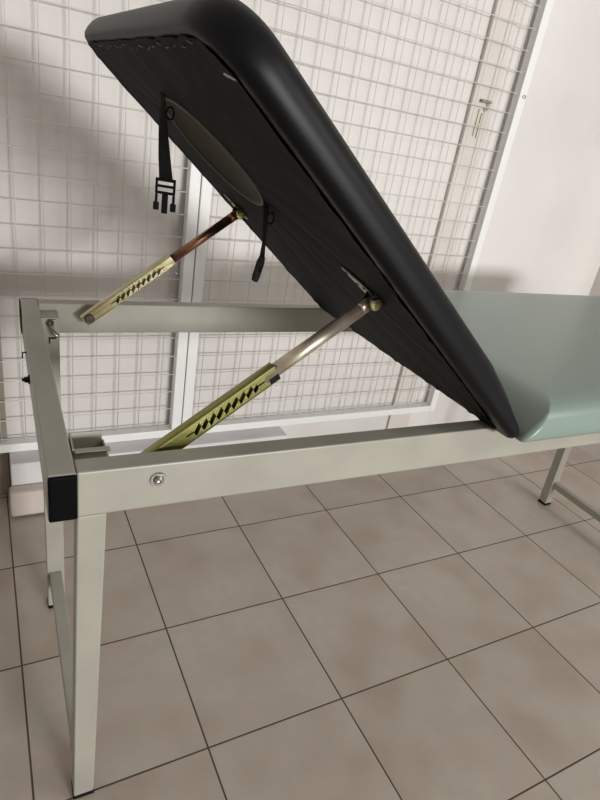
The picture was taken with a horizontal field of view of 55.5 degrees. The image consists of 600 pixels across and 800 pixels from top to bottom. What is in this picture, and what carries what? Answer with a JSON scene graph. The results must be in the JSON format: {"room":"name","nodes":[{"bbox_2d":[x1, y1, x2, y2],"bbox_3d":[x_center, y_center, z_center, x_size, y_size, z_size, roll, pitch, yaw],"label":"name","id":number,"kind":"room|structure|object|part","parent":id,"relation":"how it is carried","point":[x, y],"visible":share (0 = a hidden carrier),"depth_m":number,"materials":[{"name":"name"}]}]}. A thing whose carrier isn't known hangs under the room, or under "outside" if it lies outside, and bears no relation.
{"room":"examination room","nodes":[
{"label":"examination room","id":0,"kind":"room"},
{"bbox_2d":[0,446,599,799],"bbox_3d":[0.139,1.204,0.366,4.800,0.050,4.400,-4,29,-28],"label":"floor","id":1,"kind":"structure","parent":0,"point":[428,633],"depth_m":1.48,"materials":[{"name":"tile"}]},
{"bbox_2d":[19,0,599,799],"bbox_3d":[0.421,0.011,1.397,1.976,1.301,0.736,-4,28,-27],"label":"examination table","id":2,"kind":"object","parent":1,"relation":"on","point":[216,81],"visible":1,"depth_m":0.84,"materials":[{"name":"black leather"}]},
{"bbox_3d":[-0.425,-0.033,0.936,0.032,0.064,0.666,-4,28,-27],"label":"rail","id":3,"kind":"part","parent":2,"relation":"part of","materials":[{"name":"grey metal"}]},
{"bbox_3d":[-0.570,0.167,1.314,0.041,0.758,0.064,-4,28,-27],"label":"leg","id":4,"kind":"part","parent":2,"relation":"part of","materials":[{"name":"beige paint"}]},
{"bbox_3d":[-0.338,0.433,0.899,0.035,0.707,0.115,-4,28,-27],"label":"leg","id":5,"kind":"part","parent":2,"relation":"part of","materials":[{"name":"beige paint"}]},
{"bbox_3d":[0.294,-0.230,1.624,1.895,0.064,0.032,-4,28,-27],"label":"rail","id":6,"kind":"part","parent":2,"relation":"part of","materials":[{"name":"white metal"}]},
{"bbox_3d":[-0.009,-0.301,0.973,0.606,0.525,0.704,-4,28,-27],"label":"backrest","id":7,"kind":"part","parent":2,"relation":"part of","materials":[{"name":"black leather"}]},
{"bbox_3d":[0.568,0.053,1.128,1.895,0.064,0.032,-4,28,-27],"label":"rail","id":8,"kind":"part","parent":2,"relation":"part of","materials":[{"name":"grey metal"}]},
{"bbox_3d":[0.769,-0.157,1.493,1.252,0.068,0.736,-4,28,-27],"label":"mattress","id":9,"kind":"part","parent":2,"relation":"part of","materials":[{"name":"green leather"}]},
{"bbox_3d":[1.038,0.084,2.156,0.039,0.707,0.059,-4,28,-27],"label":"leg","id":10,"kind":"part","parent":2,"relation":"part of","materials":[{"name":"beige paint"}]},
{"bbox_2d":[0,0,599,485],"bbox_3d":[-0.577,-0.952,1.398,4.800,2.700,0.100,-4,29,-28],"label":"wall","id":11,"kind":"structure","parent":0,"point":[542,236],"depth_m":1.82,"materials":[{"name":"white paint"}]},
{"bbox_2d":[0,335,10,493],"bbox_3d":[-0.922,0.002,1.668,0.102,0.660,0.021,-4,29,-28],"label":"trim","id":12,"kind":"structure","parent":11,"relation":"attached to","point":[5,486],"depth_m":1.75,"materials":[{"name":"beige"}]},
{"bbox_2d":[9,483,43,516],"bbox_3d":[-0.625,0.287,1.838,0.554,0.086,0.046,-4,29,-28],"label":"trim","id":13,"kind":"structure","parent":11,"relation":"attached to","point":[28,499],"depth_m":1.71,"materials":[{"name":"beige paint"}]},
{"bbox_2d":[9,426,286,486],"bbox_3d":[-0.488,0.210,1.978,0.921,0.166,0.116,-4,29,-28],"label":"trim","id":14,"kind":"structure","parent":11,"relation":"attached to","point":[25,467],"depth_m":1.89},
{"bbox_2d":[0,0,200,452],"bbox_3d":[-0.758,-0.699,1.333,1.106,1.914,0.032,-4,29,-28],"label":"mesh panel","id":15,"kind":"object","parent":14,"relation":"on","point":[193,182],"visible":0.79,"depth_m":1.68,"materials":[{"name":"white paint"}]},
{"bbox_3d":[-0.908,0.142,1.730,1.040,0.028,0.032,-4,29,-28],"label":"rail","id":16,"kind":"part","parent":15,"relation":"part of","materials":[{"name":"white metal"}]},
{"bbox_3d":[-0.286,-0.735,1.586,0.033,1.914,0.032,-4,29,-28],"label":"post","id":17,"kind":"part","parent":15,"relation":"part of","materials":[{"name":"white metal"}]},
{"bbox_2d":[181,0,553,432],"bbox_3d":[0.237,-0.773,1.865,1.151,1.914,0.035,-4,29,-28],"label":"mesh panel","id":18,"kind":"object","parent":14,"relation":"on","point":[545,6],"visible":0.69,"depth_m":1.97,"materials":[{"name":"white paint"}]},
{"bbox_3d":[-0.255,-0.737,1.603,0.033,1.914,0.032,-4,29,-28],"label":"post","id":19,"kind":"part","parent":18,"relation":"part of","materials":[{"name":"white metal"}]},
{"bbox_3d":[0.087,0.068,2.264,1.085,0.028,0.032,-4,29,-28],"label":"rail","id":20,"kind":"part","parent":18,"relation":"part of","materials":[{"name":"white metal"}]},
{"bbox_3d":[0.728,-0.811,2.130,0.033,1.914,0.032,-4,29,-28],"label":"post","id":21,"kind":"part","parent":18,"relation":"part of","materials":[{"name":"white metal"}]},
{"bbox_2d":[386,0,522,428],"bbox_3d":[0.624,-0.970,2.009,0.110,2.600,0.013,-4,29,-28],"label":"trim","id":22,"kind":"structure","parent":11,"relation":"attached to","point":[508,7],"depth_m":2.04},
{"bbox_2d":[472,99,492,137],"bbox_3d":[0.634,-0.981,1.992,0.048,0.121,0.013,-4,29,-28],"label":"hook","id":23,"kind":"object","parent":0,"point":[488,102],"depth_m":1.99,"materials":[{"name":"metal"}]},
{"bbox_3d":[0.643,-1.031,1.968,0.048,0.009,0.013,-4,29,-28],"label":"bolt plate","id":24,"kind":"part","parent":23,"relation":"part of","materials":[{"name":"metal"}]},
{"bbox_2d":[578,267,599,459],"bbox_3d":[1.963,-0.655,1.729,0.100,2.700,1.932,-4,29,-28],"label":"wall","id":25,"kind":"structure","parent":0,"point":[592,449],"depth_m":2.73,"materials":[{"name":"white paint"}]}
]}

